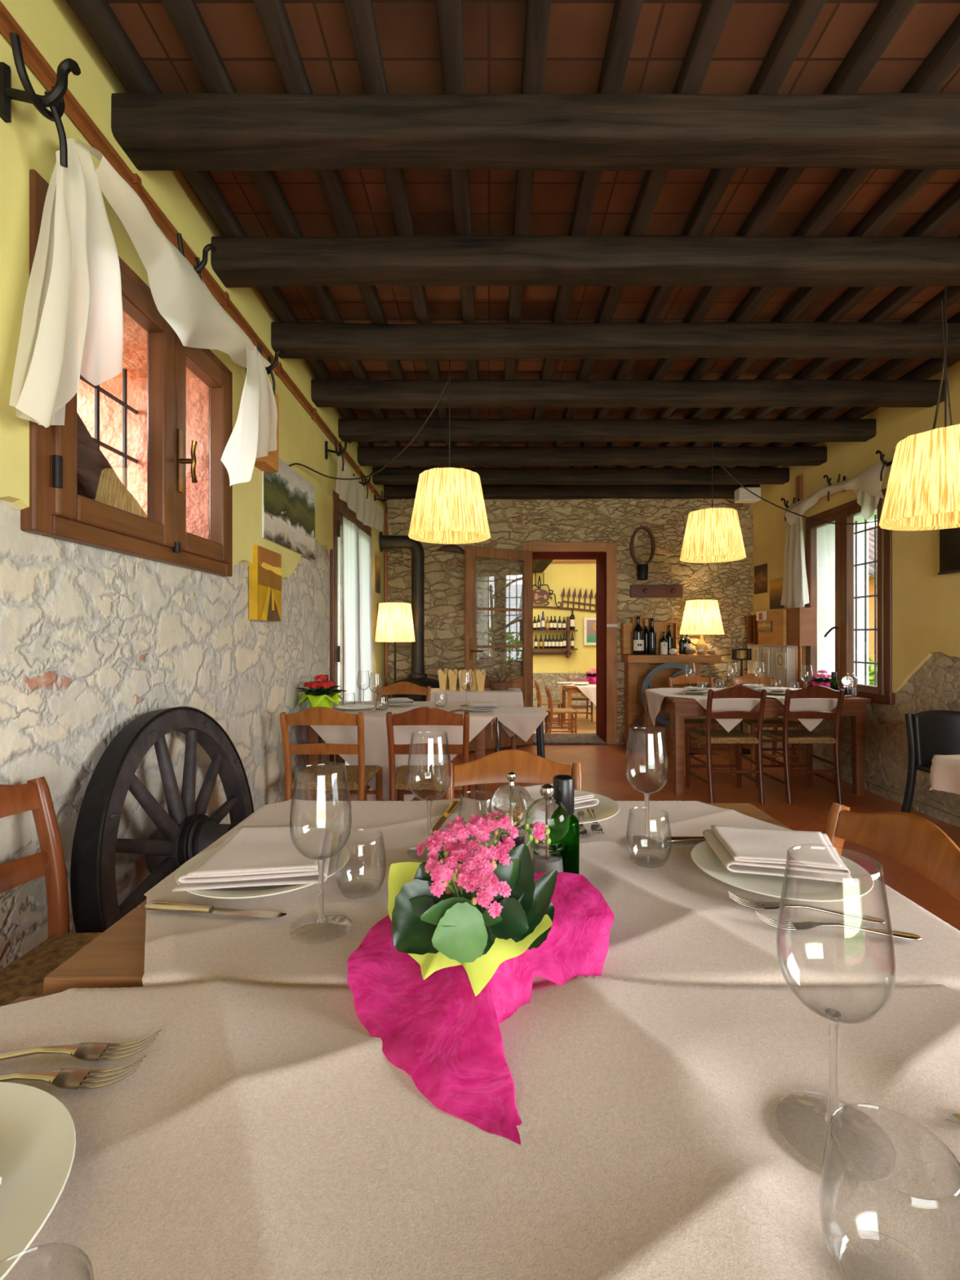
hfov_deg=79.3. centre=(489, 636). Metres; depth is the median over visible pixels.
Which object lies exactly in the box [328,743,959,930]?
floor
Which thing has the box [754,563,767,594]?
print
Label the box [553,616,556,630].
bottle
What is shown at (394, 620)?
floor lamp
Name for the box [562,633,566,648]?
bottle
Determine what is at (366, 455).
ceiling beam
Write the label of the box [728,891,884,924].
fork
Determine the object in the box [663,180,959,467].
ceiling beam
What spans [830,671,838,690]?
oil bottle
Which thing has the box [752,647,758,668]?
card
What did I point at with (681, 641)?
wine bottle
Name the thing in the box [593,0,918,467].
ceiling beam
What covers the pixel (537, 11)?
ceiling beam
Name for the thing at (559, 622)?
bottle
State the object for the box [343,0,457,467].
ceiling beam
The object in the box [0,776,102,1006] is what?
dining chair
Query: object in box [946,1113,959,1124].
table knife
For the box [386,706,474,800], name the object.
dining chair
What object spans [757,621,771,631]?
photo
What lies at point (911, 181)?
ceiling beam
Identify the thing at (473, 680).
bread bag
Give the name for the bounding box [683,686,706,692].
napkin
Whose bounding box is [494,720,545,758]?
dining table
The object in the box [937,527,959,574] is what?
television
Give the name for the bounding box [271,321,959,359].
ceiling beam
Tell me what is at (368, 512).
valance curtain
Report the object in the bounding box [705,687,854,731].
tablecloth
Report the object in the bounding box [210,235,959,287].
ceiling beam
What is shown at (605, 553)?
door frame
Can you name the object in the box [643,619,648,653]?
wine bottle
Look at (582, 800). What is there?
napkin
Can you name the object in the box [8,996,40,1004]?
dining table
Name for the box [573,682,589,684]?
dinner plate
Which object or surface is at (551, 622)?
bottle
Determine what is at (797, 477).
conduit pipe
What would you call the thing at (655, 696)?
tablecloth
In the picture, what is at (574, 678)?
dining chair
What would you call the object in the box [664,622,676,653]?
crate
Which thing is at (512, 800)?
pepper mill
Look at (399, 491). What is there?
ceiling beam
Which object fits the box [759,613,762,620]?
print
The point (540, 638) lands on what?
bottle
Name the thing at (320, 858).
bowl
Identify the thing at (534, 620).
bottle
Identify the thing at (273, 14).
ceiling beam
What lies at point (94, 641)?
wall
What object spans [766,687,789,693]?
napkin
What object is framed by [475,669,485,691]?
bread bag
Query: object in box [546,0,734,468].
ceiling beam
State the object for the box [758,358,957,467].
ceiling beam
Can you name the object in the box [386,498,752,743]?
wall
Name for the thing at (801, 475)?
conduit pipe
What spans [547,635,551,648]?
bottle
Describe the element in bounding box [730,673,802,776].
dining chair
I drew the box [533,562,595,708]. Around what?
wall
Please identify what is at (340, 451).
curtain hook
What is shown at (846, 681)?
pepper mill
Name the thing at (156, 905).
table knife
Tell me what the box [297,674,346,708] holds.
flower pot
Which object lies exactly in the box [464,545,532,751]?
door leaf
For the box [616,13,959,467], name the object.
ceiling beam
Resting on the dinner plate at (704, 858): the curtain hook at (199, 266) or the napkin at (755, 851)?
the napkin at (755, 851)
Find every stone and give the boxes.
[668,648,677,654]
[684,647,695,654]
[697,649,704,654]
[707,648,715,654]
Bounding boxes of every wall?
[0,0,385,970]
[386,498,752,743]
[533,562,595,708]
[752,360,959,817]
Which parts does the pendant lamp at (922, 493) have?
lamp shade, cord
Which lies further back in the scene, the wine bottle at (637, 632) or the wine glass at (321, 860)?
the wine bottle at (637, 632)
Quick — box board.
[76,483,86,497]
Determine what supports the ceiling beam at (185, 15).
attached to the ceiling
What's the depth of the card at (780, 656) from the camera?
5.48 m
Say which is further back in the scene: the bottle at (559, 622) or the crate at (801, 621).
the bottle at (559, 622)
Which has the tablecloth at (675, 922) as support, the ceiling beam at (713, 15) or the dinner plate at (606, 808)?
the dinner plate at (606, 808)
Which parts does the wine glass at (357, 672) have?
stem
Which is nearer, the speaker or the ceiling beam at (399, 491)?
the speaker
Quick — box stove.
[378,531,439,701]
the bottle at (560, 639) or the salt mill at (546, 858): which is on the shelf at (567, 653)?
the bottle at (560, 639)
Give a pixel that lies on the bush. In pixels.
(871, 682)
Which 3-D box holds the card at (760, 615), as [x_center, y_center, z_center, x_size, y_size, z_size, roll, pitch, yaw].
[2.709,-0.205,5.760,0.009,0.090,0.200,0,0,0]
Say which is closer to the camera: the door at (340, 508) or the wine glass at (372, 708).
the wine glass at (372, 708)
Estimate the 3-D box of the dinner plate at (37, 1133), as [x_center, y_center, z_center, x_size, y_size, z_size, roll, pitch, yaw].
[-0.438,0.402,0.372,0.281,0.016,0.281,0,0,0]
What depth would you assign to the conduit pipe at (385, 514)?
6.24 m
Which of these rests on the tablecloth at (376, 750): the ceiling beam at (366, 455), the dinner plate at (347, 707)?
the dinner plate at (347, 707)
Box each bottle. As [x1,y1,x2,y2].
[533,616,536,630]
[533,635,537,648]
[537,614,540,630]
[539,635,542,648]
[541,611,545,630]
[543,635,547,648]
[545,616,549,630]
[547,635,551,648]
[549,616,553,630]
[551,635,555,648]
[552,774,579,874]
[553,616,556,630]
[555,635,559,648]
[557,616,561,630]
[559,635,562,648]
[562,617,565,630]
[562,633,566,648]
[569,608,574,630]
[570,633,573,648]
[632,616,644,654]
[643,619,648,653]
[648,617,656,654]
[659,631,667,654]
[665,625,673,653]
[679,634,684,653]
[682,634,690,654]
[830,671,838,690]
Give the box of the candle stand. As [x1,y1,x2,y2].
[731,648,751,754]
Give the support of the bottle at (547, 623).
on the shelf at (567, 653)
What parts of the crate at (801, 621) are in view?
lid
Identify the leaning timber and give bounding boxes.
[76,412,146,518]
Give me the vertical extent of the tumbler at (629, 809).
0.093 m
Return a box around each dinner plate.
[0,1081,75,1279]
[175,839,349,898]
[335,704,374,710]
[381,701,417,706]
[461,706,499,711]
[556,681,572,684]
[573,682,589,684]
[573,790,619,823]
[678,688,707,693]
[690,840,874,902]
[766,690,785,694]
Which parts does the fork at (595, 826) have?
handle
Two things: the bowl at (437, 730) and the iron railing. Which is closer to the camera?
the bowl at (437, 730)
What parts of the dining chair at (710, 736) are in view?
leg, leg, seat, rail, rail, leg, leg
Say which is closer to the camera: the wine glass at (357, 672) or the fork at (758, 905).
the fork at (758, 905)
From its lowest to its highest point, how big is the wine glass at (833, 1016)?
0.228 m
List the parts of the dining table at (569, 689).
leg, leg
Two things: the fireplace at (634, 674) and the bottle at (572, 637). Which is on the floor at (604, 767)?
the fireplace at (634, 674)
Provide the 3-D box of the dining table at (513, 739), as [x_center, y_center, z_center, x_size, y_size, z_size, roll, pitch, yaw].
[-0.135,0.848,5.540,0.850,0.665,0.400,0,0,0]
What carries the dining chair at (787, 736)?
on the floor at (604, 767)
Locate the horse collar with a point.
(642, 569)
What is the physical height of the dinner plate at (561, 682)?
0.016 m
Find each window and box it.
[20,168,232,576]
[805,488,895,704]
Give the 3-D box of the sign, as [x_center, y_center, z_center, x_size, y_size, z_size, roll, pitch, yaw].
[1.244,-1.034,12.878,0.745,0.776,0.025,0,0,0]
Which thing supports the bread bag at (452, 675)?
on the tablecloth at (502, 698)
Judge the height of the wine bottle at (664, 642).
0.240 m
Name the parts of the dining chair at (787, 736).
leg, leg, seat, leg, rail, rail, leg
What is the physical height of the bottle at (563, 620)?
0.290 m
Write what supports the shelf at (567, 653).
attached to the wall at (548, 670)
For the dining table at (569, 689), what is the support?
on the floor at (584, 725)
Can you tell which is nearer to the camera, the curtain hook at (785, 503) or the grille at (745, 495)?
the curtain hook at (785, 503)
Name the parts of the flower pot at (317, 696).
pot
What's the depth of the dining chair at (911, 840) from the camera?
1.11 m
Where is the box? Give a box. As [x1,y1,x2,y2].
[253,392,278,472]
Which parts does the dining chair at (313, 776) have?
leg, leg, rail, rail, seat, seat rail, leg, leg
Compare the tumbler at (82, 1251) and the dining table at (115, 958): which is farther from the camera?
the dining table at (115, 958)
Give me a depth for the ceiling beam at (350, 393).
3.67 m
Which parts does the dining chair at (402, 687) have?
leg, leg, rail, leg, leg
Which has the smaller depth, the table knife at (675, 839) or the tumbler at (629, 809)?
the tumbler at (629, 809)
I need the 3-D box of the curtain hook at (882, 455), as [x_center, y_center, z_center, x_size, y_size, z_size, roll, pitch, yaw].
[2.809,-1.207,4.067,0.145,0.204,0.122,0,0,39]
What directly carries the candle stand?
on the floor at (604, 767)
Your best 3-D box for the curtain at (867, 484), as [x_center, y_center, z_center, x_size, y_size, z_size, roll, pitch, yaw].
[2.781,-0.757,4.810,0.071,0.998,1.469,0,0,0]
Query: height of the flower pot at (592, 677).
0.270 m
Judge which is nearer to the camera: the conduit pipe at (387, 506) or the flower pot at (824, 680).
the flower pot at (824, 680)
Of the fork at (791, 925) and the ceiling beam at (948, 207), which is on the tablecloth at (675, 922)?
the fork at (791, 925)
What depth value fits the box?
2.83 m
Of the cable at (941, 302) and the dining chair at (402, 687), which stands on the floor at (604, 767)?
the dining chair at (402, 687)
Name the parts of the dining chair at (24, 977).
rail, rail, leg, seat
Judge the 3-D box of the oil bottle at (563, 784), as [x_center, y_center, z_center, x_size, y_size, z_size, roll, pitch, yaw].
[0.125,0.325,0.972,0.052,0.178,0.052,0,0,0]
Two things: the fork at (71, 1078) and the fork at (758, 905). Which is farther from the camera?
the fork at (758, 905)
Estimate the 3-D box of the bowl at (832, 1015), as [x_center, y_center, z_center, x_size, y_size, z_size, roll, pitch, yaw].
[0.286,0.248,0.481,0.085,0.128,0.085,0,0,0]
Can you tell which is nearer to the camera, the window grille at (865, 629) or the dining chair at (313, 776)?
the dining chair at (313, 776)
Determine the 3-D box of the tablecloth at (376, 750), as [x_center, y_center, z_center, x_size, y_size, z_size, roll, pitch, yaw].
[-0.540,0.732,3.728,1.200,0.564,0.855,0,0,0]
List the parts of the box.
lid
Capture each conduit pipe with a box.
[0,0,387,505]
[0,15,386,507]
[384,507,386,701]
[386,506,387,701]
[795,475,798,762]
[800,474,802,688]
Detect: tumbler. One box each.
[3,1242,94,1279]
[335,832,386,899]
[626,808,671,867]
[819,1103,959,1279]
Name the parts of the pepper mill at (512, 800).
knob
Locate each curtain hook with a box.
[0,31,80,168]
[176,232,216,281]
[245,343,284,396]
[324,437,351,471]
[352,471,373,498]
[373,490,392,513]
[780,497,799,520]
[822,474,845,501]
[875,448,895,480]
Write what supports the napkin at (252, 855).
on the dinner plate at (342, 857)
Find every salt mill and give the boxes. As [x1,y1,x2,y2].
[524,783,569,873]
[849,672,857,695]
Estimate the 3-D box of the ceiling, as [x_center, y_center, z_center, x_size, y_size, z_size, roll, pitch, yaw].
[0.885,-1.730,1.825,4.070,0.060,9.050,0,0,0]
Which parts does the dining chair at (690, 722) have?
leg, leg, rail, seat, seat rail, leg, leg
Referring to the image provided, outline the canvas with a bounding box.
[248,545,281,621]
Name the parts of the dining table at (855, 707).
leg, leg, leg, leg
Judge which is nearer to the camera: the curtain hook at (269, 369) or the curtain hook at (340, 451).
the curtain hook at (269, 369)
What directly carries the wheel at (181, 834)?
on the floor at (604, 767)
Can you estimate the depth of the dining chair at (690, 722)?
5.21 m
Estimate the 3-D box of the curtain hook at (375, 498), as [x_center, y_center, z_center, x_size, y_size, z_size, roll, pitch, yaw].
[-1.038,-1.323,5.683,0.142,0.203,0.118,0,0,-39]
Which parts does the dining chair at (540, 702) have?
leg, leg, seat, leg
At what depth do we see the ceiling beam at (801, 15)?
1.74 m
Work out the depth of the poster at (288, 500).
3.22 m
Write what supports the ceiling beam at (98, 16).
attached to the ceiling
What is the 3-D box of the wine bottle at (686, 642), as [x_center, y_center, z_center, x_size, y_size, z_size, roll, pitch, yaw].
[2.086,0.070,6.100,0.080,0.235,0.081,0,0,0]
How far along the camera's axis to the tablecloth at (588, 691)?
9.88 m
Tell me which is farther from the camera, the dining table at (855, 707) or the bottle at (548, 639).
the bottle at (548, 639)
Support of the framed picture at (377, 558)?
attached to the wall at (94, 641)
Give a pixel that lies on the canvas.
(265, 569)
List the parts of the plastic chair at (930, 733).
leg, seat, backrest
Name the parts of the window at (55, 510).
sash, handle, sash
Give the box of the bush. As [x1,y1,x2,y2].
[868,654,874,685]
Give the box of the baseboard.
[812,760,959,827]
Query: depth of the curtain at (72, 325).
1.53 m
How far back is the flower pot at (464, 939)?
0.65 m
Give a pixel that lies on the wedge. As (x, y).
(635, 741)
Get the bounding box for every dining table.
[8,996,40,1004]
[43,803,791,996]
[307,718,493,800]
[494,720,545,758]
[511,733,516,749]
[559,681,582,730]
[641,688,871,795]
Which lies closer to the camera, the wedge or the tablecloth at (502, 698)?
the tablecloth at (502, 698)
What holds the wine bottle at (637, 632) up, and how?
on the fireplace at (634, 674)
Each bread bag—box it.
[437,668,448,689]
[448,669,457,690]
[457,669,467,691]
[467,668,477,690]
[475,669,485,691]
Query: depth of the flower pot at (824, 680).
4.54 m
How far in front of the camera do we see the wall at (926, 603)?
4.21 m
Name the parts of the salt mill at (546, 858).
knob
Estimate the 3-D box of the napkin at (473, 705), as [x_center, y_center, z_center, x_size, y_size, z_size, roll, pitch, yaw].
[-0.051,0.425,3.551,0.181,0.031,0.127,0,0,-17]
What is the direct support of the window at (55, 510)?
in the wall at (94, 641)
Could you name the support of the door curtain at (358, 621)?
hanging from the door at (340, 508)
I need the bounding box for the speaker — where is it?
[734,484,760,502]
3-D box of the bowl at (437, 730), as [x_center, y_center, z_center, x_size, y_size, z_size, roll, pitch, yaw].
[-0.114,0.248,1.110,0.085,0.128,0.085,0,0,0]
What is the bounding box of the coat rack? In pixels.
[630,584,682,597]
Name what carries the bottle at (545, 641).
on the shelf at (567, 653)
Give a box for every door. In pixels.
[329,490,371,799]
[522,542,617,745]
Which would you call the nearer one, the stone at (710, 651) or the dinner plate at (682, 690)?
the dinner plate at (682, 690)
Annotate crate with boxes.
[621,623,632,653]
[631,617,653,630]
[653,622,664,653]
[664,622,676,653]
[746,614,758,644]
[758,609,786,645]
[786,607,815,645]
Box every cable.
[288,382,448,479]
[719,324,947,524]
[940,300,952,425]
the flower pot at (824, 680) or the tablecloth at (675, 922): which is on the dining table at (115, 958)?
the tablecloth at (675, 922)
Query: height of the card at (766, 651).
0.260 m
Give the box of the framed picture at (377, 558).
[375,555,380,593]
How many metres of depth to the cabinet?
5.61 m
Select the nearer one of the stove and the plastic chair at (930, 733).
the plastic chair at (930, 733)
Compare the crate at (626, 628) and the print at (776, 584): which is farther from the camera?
the crate at (626, 628)
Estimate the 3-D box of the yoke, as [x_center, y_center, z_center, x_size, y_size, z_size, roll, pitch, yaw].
[-0.400,-0.958,6.304,0.338,0.151,0.078,0,0,0]
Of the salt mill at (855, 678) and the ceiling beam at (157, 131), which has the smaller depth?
the ceiling beam at (157, 131)
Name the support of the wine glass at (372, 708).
on the tablecloth at (376, 750)
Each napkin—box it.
[171,825,333,891]
[386,697,414,704]
[466,702,497,709]
[522,782,599,808]
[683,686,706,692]
[702,825,855,884]
[742,684,763,688]
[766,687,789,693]
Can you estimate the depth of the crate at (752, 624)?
6.20 m
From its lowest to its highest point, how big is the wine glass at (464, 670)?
0.228 m
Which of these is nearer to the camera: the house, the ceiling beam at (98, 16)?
the ceiling beam at (98, 16)
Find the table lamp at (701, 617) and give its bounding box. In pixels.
[679,600,724,654]
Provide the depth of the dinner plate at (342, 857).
0.93 m
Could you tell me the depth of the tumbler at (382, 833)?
0.93 m
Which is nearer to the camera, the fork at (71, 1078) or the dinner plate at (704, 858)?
the fork at (71, 1078)
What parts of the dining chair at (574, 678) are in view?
rail, seat, seat rail, leg, leg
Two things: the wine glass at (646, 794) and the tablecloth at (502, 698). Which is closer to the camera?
the wine glass at (646, 794)
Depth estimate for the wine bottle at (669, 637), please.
6.15 m
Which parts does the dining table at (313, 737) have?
leg, leg, leg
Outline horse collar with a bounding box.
[629,525,655,580]
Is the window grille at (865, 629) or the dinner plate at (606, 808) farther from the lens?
the window grille at (865, 629)
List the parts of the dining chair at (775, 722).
leg, leg, rail, seat, leg, seat rail, leg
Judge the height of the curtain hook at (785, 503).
0.204 m
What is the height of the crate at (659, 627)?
0.340 m
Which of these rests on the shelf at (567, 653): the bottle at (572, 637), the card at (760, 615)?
the bottle at (572, 637)
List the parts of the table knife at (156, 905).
handle, blade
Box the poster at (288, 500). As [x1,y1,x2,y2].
[262,457,315,559]
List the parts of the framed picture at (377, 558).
panel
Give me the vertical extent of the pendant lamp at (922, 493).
1.026 m
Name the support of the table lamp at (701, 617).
on the fireplace at (634, 674)
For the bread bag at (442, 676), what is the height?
0.205 m
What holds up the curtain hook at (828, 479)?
attached to the wall at (926, 603)
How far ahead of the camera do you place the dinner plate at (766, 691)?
4.43 m
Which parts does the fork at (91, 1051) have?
handle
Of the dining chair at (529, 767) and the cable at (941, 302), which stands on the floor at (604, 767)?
the dining chair at (529, 767)
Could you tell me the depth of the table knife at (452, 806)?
1.32 m
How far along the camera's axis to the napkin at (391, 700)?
3.82 m
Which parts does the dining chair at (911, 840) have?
leg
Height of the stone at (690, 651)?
0.079 m
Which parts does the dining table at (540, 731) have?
leg, leg, leg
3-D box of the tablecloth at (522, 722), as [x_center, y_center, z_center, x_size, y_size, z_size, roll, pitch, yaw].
[0.260,0.770,4.980,0.480,0.278,0.460,0,0,0]
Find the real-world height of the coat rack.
0.140 m
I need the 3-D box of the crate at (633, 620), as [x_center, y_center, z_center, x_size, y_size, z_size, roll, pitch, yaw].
[1.653,-0.012,6.260,0.210,0.400,0.100,0,0,0]
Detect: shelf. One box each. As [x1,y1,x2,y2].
[533,616,577,657]
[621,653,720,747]
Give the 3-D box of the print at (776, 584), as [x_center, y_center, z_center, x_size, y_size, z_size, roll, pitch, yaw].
[2.892,-0.430,5.815,0.009,0.300,0.270,0,0,0]
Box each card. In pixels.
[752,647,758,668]
[755,610,766,620]
[762,648,769,675]
[776,647,786,668]
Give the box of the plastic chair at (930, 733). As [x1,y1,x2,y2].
[900,710,959,813]
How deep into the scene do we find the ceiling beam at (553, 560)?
12.86 m
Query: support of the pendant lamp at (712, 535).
hanging from the ceiling beam at (732, 430)
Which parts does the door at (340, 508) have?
pane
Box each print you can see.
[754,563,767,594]
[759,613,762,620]
[769,577,783,608]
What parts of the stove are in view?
door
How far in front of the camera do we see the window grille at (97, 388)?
2.39 m
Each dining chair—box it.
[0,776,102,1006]
[280,706,382,800]
[364,681,431,800]
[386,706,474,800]
[443,749,582,799]
[533,680,563,728]
[544,685,577,733]
[567,675,592,722]
[667,673,733,776]
[685,684,766,804]
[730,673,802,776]
[755,684,844,804]
[823,802,959,902]
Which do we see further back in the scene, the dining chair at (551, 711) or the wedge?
the dining chair at (551, 711)
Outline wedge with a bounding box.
[624,709,643,750]
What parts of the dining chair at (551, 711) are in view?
leg, leg, seat, leg, leg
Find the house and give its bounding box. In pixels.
[868,524,874,684]
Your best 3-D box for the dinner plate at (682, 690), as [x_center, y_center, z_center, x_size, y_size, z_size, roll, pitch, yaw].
[1.633,0.436,4.600,0.239,0.014,0.239,0,0,0]
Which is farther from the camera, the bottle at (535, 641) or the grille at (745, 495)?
the bottle at (535, 641)
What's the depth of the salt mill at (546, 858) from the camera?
0.92 m
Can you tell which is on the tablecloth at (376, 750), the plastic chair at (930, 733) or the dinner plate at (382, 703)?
the dinner plate at (382, 703)
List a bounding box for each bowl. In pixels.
[289,762,351,860]
[407,729,451,800]
[625,725,669,793]
[776,844,895,1023]
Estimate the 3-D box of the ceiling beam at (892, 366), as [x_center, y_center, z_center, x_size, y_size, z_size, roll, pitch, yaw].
[2.490,-1.665,1.825,0.066,0.076,9.050,0,0,0]
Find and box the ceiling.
[66,0,959,467]
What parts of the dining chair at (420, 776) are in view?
leg, leg, rail, rail, seat, seat rail, leg, leg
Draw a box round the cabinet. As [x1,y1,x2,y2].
[746,644,795,763]
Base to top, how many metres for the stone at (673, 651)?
0.065 m
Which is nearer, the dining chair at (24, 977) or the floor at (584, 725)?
the dining chair at (24, 977)
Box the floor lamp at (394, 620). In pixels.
[374,602,415,697]
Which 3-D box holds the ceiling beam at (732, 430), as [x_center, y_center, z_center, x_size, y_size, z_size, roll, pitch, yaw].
[0.885,-1.567,4.398,4.070,0.143,0.154,0,0,0]
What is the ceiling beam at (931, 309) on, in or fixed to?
attached to the ceiling
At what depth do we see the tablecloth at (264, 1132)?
0.47 m
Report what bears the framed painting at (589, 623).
attached to the wall at (548, 670)
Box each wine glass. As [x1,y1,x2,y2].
[288,762,351,936]
[357,671,369,704]
[368,673,382,710]
[406,729,451,853]
[459,670,472,706]
[625,725,669,839]
[776,844,896,1167]
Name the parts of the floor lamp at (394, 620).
lamp shade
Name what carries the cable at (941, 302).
attached to the pendant lamp at (922, 493)
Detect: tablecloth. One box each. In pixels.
[0,975,959,1279]
[142,797,959,991]
[298,700,498,800]
[430,688,523,724]
[491,706,548,742]
[559,681,595,705]
[644,688,759,732]
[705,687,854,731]
[929,754,959,794]
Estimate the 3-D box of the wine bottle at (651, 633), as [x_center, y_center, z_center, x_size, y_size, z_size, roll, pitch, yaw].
[1.717,-0.002,6.090,0.084,0.380,0.084,0,0,0]
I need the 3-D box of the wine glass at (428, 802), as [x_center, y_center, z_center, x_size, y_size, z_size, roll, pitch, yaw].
[-0.114,0.299,1.110,0.085,0.228,0.085,0,0,41]
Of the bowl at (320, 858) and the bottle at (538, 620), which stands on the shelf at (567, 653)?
the bottle at (538, 620)
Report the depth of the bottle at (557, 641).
12.80 m
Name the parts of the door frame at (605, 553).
strike plate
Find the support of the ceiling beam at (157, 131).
attached to the wall at (94, 641)
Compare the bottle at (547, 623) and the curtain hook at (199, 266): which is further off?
the bottle at (547, 623)
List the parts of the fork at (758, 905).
handle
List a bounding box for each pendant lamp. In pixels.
[408,360,490,544]
[680,440,746,563]
[879,285,959,530]
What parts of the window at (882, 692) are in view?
sash, handle, sash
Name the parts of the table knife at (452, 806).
blade, handle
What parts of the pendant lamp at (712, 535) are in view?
cord, lamp shade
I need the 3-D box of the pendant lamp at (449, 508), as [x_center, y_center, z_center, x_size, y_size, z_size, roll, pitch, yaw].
[-0.227,-1.095,3.340,0.472,1.051,0.473,0,0,3]
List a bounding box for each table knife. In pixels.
[144,900,286,917]
[431,800,459,831]
[664,835,706,843]
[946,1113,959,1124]
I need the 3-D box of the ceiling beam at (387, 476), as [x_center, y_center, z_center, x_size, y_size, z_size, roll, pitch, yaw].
[0.885,-1.567,5.660,4.070,0.142,0.161,0,0,0]
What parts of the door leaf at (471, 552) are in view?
door handle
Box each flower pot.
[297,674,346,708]
[346,811,613,1145]
[583,668,595,684]
[806,670,840,688]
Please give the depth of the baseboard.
4.09 m
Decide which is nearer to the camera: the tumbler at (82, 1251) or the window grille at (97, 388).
the tumbler at (82, 1251)
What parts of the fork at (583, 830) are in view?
handle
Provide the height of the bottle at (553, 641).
0.300 m
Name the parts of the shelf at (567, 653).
rail, post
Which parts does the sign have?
plate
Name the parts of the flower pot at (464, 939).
pot, stem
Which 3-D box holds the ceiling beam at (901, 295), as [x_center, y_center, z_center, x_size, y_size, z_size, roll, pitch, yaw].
[2.018,-1.665,1.825,0.066,0.074,9.050,0,0,0]
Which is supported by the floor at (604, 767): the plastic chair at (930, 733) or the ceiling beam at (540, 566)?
the plastic chair at (930, 733)
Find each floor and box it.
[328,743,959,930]
[533,708,595,733]
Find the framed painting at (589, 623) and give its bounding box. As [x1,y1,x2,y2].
[583,617,595,644]
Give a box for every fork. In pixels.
[0,1029,161,1061]
[0,1055,146,1089]
[577,810,586,838]
[586,808,604,834]
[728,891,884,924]
[755,911,921,941]
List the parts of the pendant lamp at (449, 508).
lamp shade, cord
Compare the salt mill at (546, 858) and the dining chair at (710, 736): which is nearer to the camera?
the salt mill at (546, 858)
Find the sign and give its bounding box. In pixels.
[533,572,561,607]
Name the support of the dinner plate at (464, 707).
on the tablecloth at (376, 750)
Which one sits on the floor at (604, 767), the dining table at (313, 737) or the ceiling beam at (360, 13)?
the dining table at (313, 737)
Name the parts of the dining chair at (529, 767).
leg, rail, leg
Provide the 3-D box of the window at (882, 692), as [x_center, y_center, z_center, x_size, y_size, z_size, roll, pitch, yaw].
[2.878,-0.295,4.720,0.154,1.570,1.120,0,0,0]
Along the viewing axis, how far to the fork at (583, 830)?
1.23 m
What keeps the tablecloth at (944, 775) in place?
on the dining table
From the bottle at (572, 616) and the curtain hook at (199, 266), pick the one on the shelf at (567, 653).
the bottle at (572, 616)
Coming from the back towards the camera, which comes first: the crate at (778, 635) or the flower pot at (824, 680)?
the crate at (778, 635)
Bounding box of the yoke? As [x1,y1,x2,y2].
[436,544,464,554]
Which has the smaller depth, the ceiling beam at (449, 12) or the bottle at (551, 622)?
the ceiling beam at (449, 12)
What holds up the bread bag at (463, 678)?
on the tablecloth at (502, 698)
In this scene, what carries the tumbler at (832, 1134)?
on the tablecloth at (264, 1132)
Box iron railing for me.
[533,587,595,612]
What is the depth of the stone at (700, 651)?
6.04 m
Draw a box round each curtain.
[8,137,277,485]
[335,456,384,531]
[342,515,374,764]
[780,459,886,608]
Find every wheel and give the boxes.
[70,706,253,933]
[640,662,703,752]
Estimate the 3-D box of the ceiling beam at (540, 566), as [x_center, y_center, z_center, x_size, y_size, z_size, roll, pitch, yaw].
[1.075,-1.555,10.750,0.250,0.250,4.500,0,0,0]
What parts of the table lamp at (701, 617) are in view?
lamp shade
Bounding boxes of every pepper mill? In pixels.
[491,771,531,861]
[841,672,853,696]
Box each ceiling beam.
[68,0,387,467]
[111,92,959,170]
[160,0,410,467]
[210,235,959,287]
[252,0,434,467]
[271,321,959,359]
[311,378,944,408]
[337,417,876,442]
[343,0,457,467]
[357,446,826,466]
[372,467,789,484]
[383,484,759,499]
[435,0,481,467]
[498,0,551,468]
[522,0,643,468]
[533,559,553,573]
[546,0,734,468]
[551,559,595,562]
[569,0,826,468]
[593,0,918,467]
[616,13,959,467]
[640,168,939,467]
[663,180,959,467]
[687,235,959,467]
[711,285,959,467]
[733,311,959,467]
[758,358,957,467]
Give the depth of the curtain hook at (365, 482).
4.79 m
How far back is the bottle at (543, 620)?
12.80 m
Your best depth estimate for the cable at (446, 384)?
3.49 m
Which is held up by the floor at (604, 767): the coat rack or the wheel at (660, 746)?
the wheel at (660, 746)
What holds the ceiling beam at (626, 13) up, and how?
attached to the ceiling
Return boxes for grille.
[80,368,137,488]
[741,488,759,499]
[853,515,876,685]
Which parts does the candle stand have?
lantern frame, candle glass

